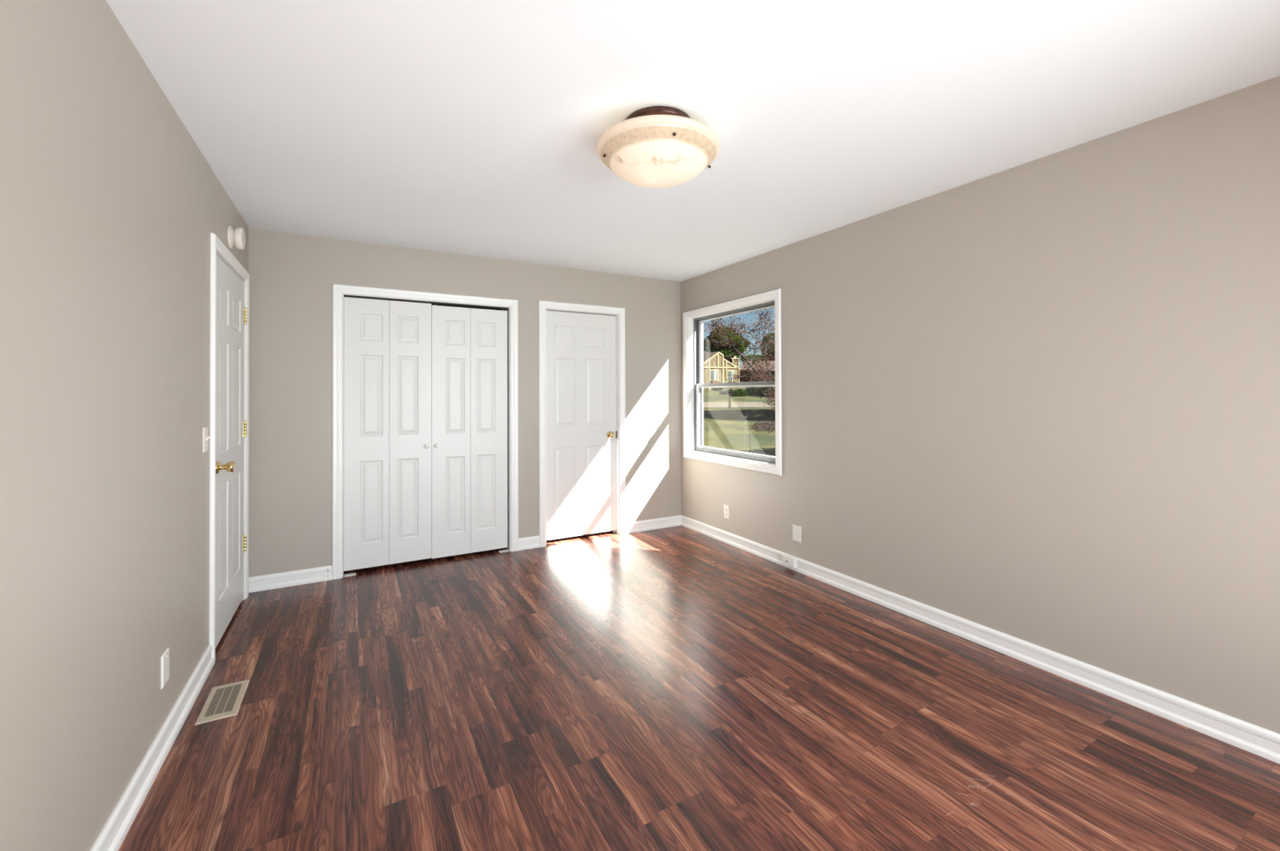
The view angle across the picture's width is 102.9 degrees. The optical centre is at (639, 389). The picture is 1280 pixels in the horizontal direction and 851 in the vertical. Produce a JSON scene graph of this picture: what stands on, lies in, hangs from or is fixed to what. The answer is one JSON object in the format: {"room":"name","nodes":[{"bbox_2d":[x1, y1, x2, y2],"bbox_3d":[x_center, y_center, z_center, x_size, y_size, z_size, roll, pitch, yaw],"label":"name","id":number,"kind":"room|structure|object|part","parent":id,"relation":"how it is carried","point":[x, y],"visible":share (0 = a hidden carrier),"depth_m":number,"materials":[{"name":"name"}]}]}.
{"room":"empty bedroom","nodes":[
{"label":"empty bedroom","id":0,"kind":"room"},
{"bbox_2d":[0,0,248,850],"bbox_3d":[-1.719,0.122,1.673,0.130,2.450,5.924,0,-1,-29],"label":"wall","id":1,"kind":"structure","parent":0,"point":[110,208],"depth_m":1.37,"materials":[{"name":"beige paint"}]},
{"bbox_2d":[89,644,214,850],"bbox_3d":[-1.148,1.279,0.811,0.022,0.098,3.882,0,-1,-29],"label":"baseboard","id":2,"kind":"structure","parent":1,"relation":"attached to","point":[114,832],"depth_m":1.74,"materials":[{"name":"white paint"}]},
{"bbox_2d":[160,648,168,689],"bbox_3d":[-1.771,1.039,1.903,0.009,0.120,0.076,0,-1,-29],"label":"blank wall plate","id":3,"kind":"object","parent":1,"relation":"attached to","point":[165,657],"visible":1,"depth_m":1.89,"materials":[{"name":"white plastic"}]},
{"bbox_2d":[202,426,210,453],"bbox_3d":[-2.055,0.237,2.422,0.021,0.118,0.074,0,-1,-29],"label":"light switch","id":4,"kind":"object","parent":1,"relation":"attached to","point":[205,430],"visible":1,"depth_m":2.40,"materials":[{"name":"beige plastic"}]},
{"bbox_2d":[208,232,249,660],"bbox_3d":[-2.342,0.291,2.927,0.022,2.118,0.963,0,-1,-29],"label":"trim","id":5,"kind":"structure","parent":1,"relation":"attached to","point":[216,245],"depth_m":2.54,"materials":[{"name":"white paint"}]},
{"bbox_2d":[215,254,246,648],"bbox_3d":[-2.332,0.319,2.934,0.106,2.018,0.838,0,-1,-29],"label":"door","id":6,"kind":"structure","parent":1,"relation":"in","point":[231,313],"depth_m":2.88,"materials":[{"name":"white paint"}]},
{"bbox_3d":[-2.144,0.402,2.637,0.070,0.066,0.066,0,-1,-29],"label":"knob","id":7,"kind":"part","parent":6,"relation":"part of","materials":[{"name":"gold metal"}]},
{"bbox_2d":[226,226,245,249],"bbox_3d":[-2.300,-0.864,2.909,0.069,0.128,0.128,0,-1,-29],"label":"smoke detector","id":8,"kind":"object","parent":1,"relation":"attached to","point":[235,237],"visible":1,"depth_m":2.87,"materials":[{"name":"beige plastic"}]},
{"bbox_3d":[-2.324,-0.864,2.895,0.014,0.128,0.128,0,-1,-29],"label":"mounting plate","id":9,"kind":"part","parent":8,"relation":"part of","materials":[{"name":"beige plastic"}]},
{"bbox_2d":[431,304,495,310],"bbox_3d":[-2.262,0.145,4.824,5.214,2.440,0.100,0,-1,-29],"label":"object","id":10,"kind":"structure","parent":0,"point":[432,304],"depth_m":5.07,"materials":[{"name":"black metal"}]},
{"bbox_2d":[248,228,681,577],"bbox_3d":[-1.138,0.142,4.325,3.744,2.450,0.130,0,-1,-29],"label":"wall","id":11,"kind":"structure","parent":0,"point":[292,276],"depth_m":3.69,"materials":[{"name":"beige paint"}]},
{"bbox_2d":[248,565,332,592],"bbox_3d":[-2.404,1.305,3.517,0.486,0.098,0.018,0,-1,-29],"label":"baseboard","id":12,"kind":"structure","parent":11,"relation":"attached to","point":[278,580],"depth_m":3.51,"materials":[{"name":"white paint"}]},
{"bbox_2d":[343,297,431,577],"bbox_3d":[-1.897,0.333,3.858,0.596,2.044,0.062,0,-1,-29],"label":"door","id":13,"kind":"structure","parent":11,"relation":"in","point":[388,344],"depth_m":3.85,"materials":[{"name":"white paint"}]},
{"bbox_2d":[332,284,518,580],"bbox_3d":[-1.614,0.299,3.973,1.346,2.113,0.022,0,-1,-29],"label":"trim","id":14,"kind":"structure","parent":11,"relation":"attached to","point":[338,290],"depth_m":3.73,"materials":[{"name":"white paint"}]},
{"bbox_2d":[343,294,508,309],"bbox_3d":[-1.643,-0.686,4.027,1.208,0.009,0.034,0,-1,-29],"label":"trim","id":15,"kind":"structure","parent":11,"relation":"attached to","point":[353,296],"depth_m":3.99,"materials":[{"name":"white wood"}]},
{"bbox_2d":[431,303,509,559],"bbox_3d":[-1.372,0.333,4.153,0.602,2.044,0.062,0,-1,-29],"label":"door","id":16,"kind":"structure","parent":11,"relation":"in","point":[469,388],"depth_m":4.14,"materials":[{"name":"white paint"}]},
{"bbox_2d":[518,535,539,551],"bbox_3d":[-0.946,1.307,4.338,0.186,0.098,0.018,0,-1,-29],"label":"baseboard","id":17,"kind":"structure","parent":11,"relation":"attached to","point":[533,542],"depth_m":4.33,"materials":[{"name":"white paint"}]},
{"bbox_2d":[546,311,617,540],"bbox_3d":[-0.527,0.316,4.639,0.704,2.022,0.095,0,-1,-29],"label":"door","id":18,"kind":"structure","parent":11,"relation":"in","point":[581,433],"depth_m":4.64,"materials":[{"name":"white paint"}]},
{"bbox_3d":[-0.268,0.425,4.763,0.064,0.064,0.060,0,-1,-29],"label":"knob","id":19,"kind":"part","parent":18,"relation":"part of","materials":[{"name":"gold metal"}]},
{"bbox_2d":[538,300,626,547],"bbox_3d":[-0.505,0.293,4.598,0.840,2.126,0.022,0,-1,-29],"label":"trim","id":20,"kind":"structure","parent":11,"relation":"attached to","point":[542,304],"depth_m":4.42,"materials":[{"name":"white paint"}]},
{"bbox_2d":[626,515,681,533],"bbox_3d":[0.142,1.308,4.950,0.638,0.098,0.018,0,-1,-29],"label":"baseboard","id":21,"kind":"structure","parent":11,"relation":"attached to","point":[675,521],"depth_m":4.94,"materials":[{"name":"white paint"}]},
{"bbox_2d":[106,0,1279,282],"bbox_3d":[-0.600,-1.173,2.127,5.464,0.140,6.254,0,-1,-29],"label":"ceiling","id":22,"kind":"structure","parent":0,"point":[466,127],"depth_m":1.94,"materials":[{"name":"paint"}]},
{"bbox_2d":[596,106,720,188],"bbox_3d":[0.076,-0.988,2.125,0.514,0.236,0.514,0,-1,-29],"label":"ceiling light","id":23,"kind":"object","parent":22,"relation":"attached to","point":[655,147],"visible":1,"depth_m":1.99,"materials":[{"name":"beige glass"}]},
{"bbox_2d":[118,525,1279,850],"bbox_3d":[-0.748,1.397,2.132,5.214,0.121,6.054,0,-1,-29],"label":"floor","id":24,"kind":"structure","parent":0,"point":[679,688],"depth_m":1.98,"materials":[{"name":"laminate"}]},
{"bbox_2d":[194,680,249,725],"bbox_3d":[-1.791,1.339,2.196,0.135,0.005,0.297,0,-1,-29],"label":"floor vent","id":25,"kind":"object","parent":24,"relation":"in","point":[224,701],"visible":1,"depth_m":2.18,"materials":[{"name":"beige metal"}]},
{"bbox_2d":[680,75,1279,734],"bbox_3d":[1.462,0.119,3.389,0.130,2.440,6.054,0,-1,-29],"label":"wall","id":26,"kind":"structure","parent":0,"point":[1037,402],"depth_m":2.36,"materials":[{"name":"beige paint"}]},
{"bbox_2d":[724,504,728,519],"bbox_3d":[0.761,1.079,4.493,0.009,0.116,0.072,0,-1,-29],"label":"electrical outlet","id":27,"kind":"object","parent":26,"relation":"attached to","point":[726,507],"visible":1,"depth_m":4.49,"materials":[{"name":"white plastic"}]},
{"bbox_2d":[688,297,775,466],"bbox_3d":[0.839,-0.051,4.537,0.167,1.320,1.195,0,-1,-29],"label":"window","id":28,"kind":"structure","parent":26,"relation":"in","point":[695,366],"depth_m":5.01,"materials":[{"name":"white paint"}]},
{"bbox_3d":[0.798,0.600,4.508,0.062,0.006,1.183,0,-1,-29],"label":"sill","id":29,"kind":"part","parent":28,"relation":"part of","materials":[{"name":"white paint"}]},
{"bbox_3d":[0.847,-0.048,4.542,0.036,0.031,1.159,0,-1,-29],"label":"meeting rail","id":30,"kind":"part","parent":28,"relation":"part of","materials":[{"name":"grey metal"}]},
{"bbox_3d":[0.847,0.576,4.535,0.042,0.043,1.159,0,-1,-29],"label":"rail","id":31,"kind":"part","parent":28,"relation":"part of","materials":[{"name":"white wood"}]},
{"bbox_3d":[0.848,0.266,4.539,0.029,0.654,1.163,0,-1,-29],"label":"sash","id":32,"kind":"part","parent":28,"relation":"part of","materials":[{"name":"white wood"}]},
{"bbox_3d":[0.881,-0.355,4.564,0.028,0.668,1.159,0,-1,-29],"label":"sash","id":33,"kind":"part","parent":28,"relation":"part of","materials":[{"name":"white wood"}]},
{"bbox_2d":[683,288,782,475],"bbox_3d":[0.759,-0.051,4.492,0.022,1.440,1.319,0,-1,-29],"label":"trim","id":34,"kind":"structure","parent":26,"relation":"attached to","point":[776,294],"depth_m":4.20,"materials":[{"name":"white paint"}]},
{"bbox_2d":[792,524,800,542],"bbox_3d":[1.161,1.070,3.782,0.009,0.118,0.082,0,-1,-29],"label":"blank wall plate","id":35,"kind":"object","parent":26,"relation":"attached to","point":[796,530],"visible":1,"depth_m":3.78,"materials":[{"name":"white plastic"}]},
{"bbox_2d":[680,515,1279,764],"bbox_3d":[1.616,1.286,2.964,0.018,0.098,4.924,0,-1,-29],"label":"baseboard","id":36,"kind":"structure","parent":26,"relation":"attached to","point":[1251,738],"depth_m":2.40,"materials":[{"name":"white paint"}]},
{"bbox_2d":[782,554,796,568],"bbox_3d":[1.117,1.283,3.804,0.037,0.074,0.114,0,-1,-29],"label":"phone jack","id":37,"kind":"object","parent":36,"relation":"attached to","point":[788,561],"visible":1,"depth_m":3.78,"materials":[{"name":"white plastic"}]},
{"label":"outside","id":38,"kind":"structure","parent":0,"visible":0},
{"bbox_2d":[702,386,775,456],"bbox_3d":[14.999,-0.187,77.504,221.447,4.850,234.786,0,-1,-29],"label":"lawn","id":39,"kind":"structure","parent":38,"point":[722,425],"depth_m":18.62,"materials":[{"name":"green plant"}]},
{"bbox_2d":[702,337,710,352],"bbox_3d":[12.998,-5.563,99.940,1.241,9.106,2.192,0,-1,-29],"label":"leafy tree","id":40,"kind":"object","parent":39,"relation":"on","point":[704,343],"visible":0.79,"depth_m":99.71,"materials":[{"name":"green plant"}]},
{"bbox_2d":[711,387,723,391],"bbox_3d":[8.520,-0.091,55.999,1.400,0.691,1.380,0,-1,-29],"label":"car","id":41,"kind":"object","parent":39,"relation":"on","point":[713,388],"visible":0.67,"depth_m":55.58,"materials":[{"name":"white metal"}]},
{"bbox_2d":[702,351,740,391],"bbox_3d":[6.323,-2.210,63.478,9.440,5.038,13.664,-1,-1,44],"label":"house","id":42,"kind":"structure","parent":39,"relation":"on","point":[716,367],"depth_m":60.14,"materials":[{"name":"beige paint"}]},
{"bbox_3d":[8.565,-1.662,59.144,0.167,1.134,1.288,-1,-1,44],"label":"pane","id":43,"kind":"part","parent":42,"relation":"part of","materials":[{"name":"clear glass"}]},
{"bbox_3d":[10.978,-1.638,61.648,0.167,1.216,1.253,-1,-1,44],"label":"pane","id":44,"kind":"part","parent":42,"relation":"part of","materials":[{"name":"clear glass"}]},
{"bbox_3d":[11.753,-3.478,66.522,1.600,1.770,1.753,-1,-1,44],"label":"chimney trim","id":45,"kind":"part","parent":42,"relation":"part of","materials":[{"name":"beige wood"}]},
{"bbox_2d":[702,325,749,358],"bbox_3d":[18.620,-7.535,112.064,9.489,13.004,8.669,0,-1,-29],"label":"leafy tree","id":46,"kind":"object","parent":39,"relation":"on","point":[725,351],"visible":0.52,"depth_m":109.91,"materials":[{"name":"green plant"}]},
{"bbox_2d":[719,389,733,408],"bbox_3d":[5.046,0.552,29.598,0.816,1.132,0.220,0,0,0],"label":"mailbox","id":47,"kind":"object","parent":39,"relation":"on","point":[722,392],"visible":1,"depth_m":29.55,"materials":[{"name":"metal"}]},
{"bbox_3d":[5.198,0.598,29.604,0.110,1.038,0.110,0,0,0],"label":"post","id":48,"kind":"part","parent":47,"relation":"part of","materials":[{"name":"brown wood"}]},
{"bbox_2d":[702,307,775,416],"bbox_3d":[2.063,-0.360,9.793,2.156,2.992,1.860,0,0,-1],"label":"tree","id":49,"kind":"object","parent":39,"relation":"on","point":[713,325],"visible":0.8,"depth_m":9.50,"materials":[{"name":"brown plant"}]},
{"bbox_2d":[730,388,747,396],"bbox_3d":[8.954,0.421,45.987,1.628,1.081,1.574,0,-1,-29],"label":"shrub","id":50,"kind":"object","parent":39,"relation":"on","point":[742,393],"visible":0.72,"depth_m":45.53,"materials":[{"name":"green plant"}]},
{"bbox_2d":[745,386,759,395],"bbox_3d":[10.438,0.282,46.999,1.700,1.227,1.796,0,-1,-29],"label":"shrub","id":51,"kind":"object","parent":39,"relation":"on","point":[754,392],"visible":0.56,"depth_m":46.50,"materials":[{"name":"green plant"}]},
{"bbox_2d":[739,360,774,382],"bbox_3d":[24.510,-2.452,95.508,13.314,6.054,9.032,0,0,0],"label":"house","id":52,"kind":"structure","parent":39,"relation":"on","point":[772,362],"depth_m":91.99,"materials":[{"name":"brick"}]},
{"bbox_2d":[740,333,774,362],"bbox_3d":[30.043,-7.377,121.951,11.778,12.454,9.216,0,-1,-29],"label":"leafy tree","id":53,"kind":"object","parent":39,"relation":"on","point":[771,353],"visible":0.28,"depth_m":120.86,"materials":[{"name":"green plant"}]},
{"bbox_2d":[739,420,775,434],"bbox_3d":[4.410,1.250,17.556,1.610,0.182,5.829,0,0,17],"label":"fallen leaves","id":54,"kind":"object","parent":39,"relation":"on","point":[767,425],"visible":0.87,"depth_m":17.18,"materials":[{"name":"brown plant"}]},
{"bbox_2d":[758,386,774,396],"bbox_3d":[11.252,0.218,45.002,1.638,1.372,1.678,0,-1,-29],"label":"shrub","id":55,"kind":"object","parent":39,"relation":"on","point":[761,394],"visible":0.45,"depth_m":44.63,"materials":[{"name":"green plant"}]},
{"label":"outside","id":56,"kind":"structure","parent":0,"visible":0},
{"bbox_2d":[703,402,775,408],"bbox_3d":[12.504,0.973,33.893,121.282,0.194,72.651,0,-1,-29],"label":"street","id":57,"kind":"structure","parent":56,"point":[706,405],"depth_m":33.09,"materials":[{"name":"concrete"}]}
]}

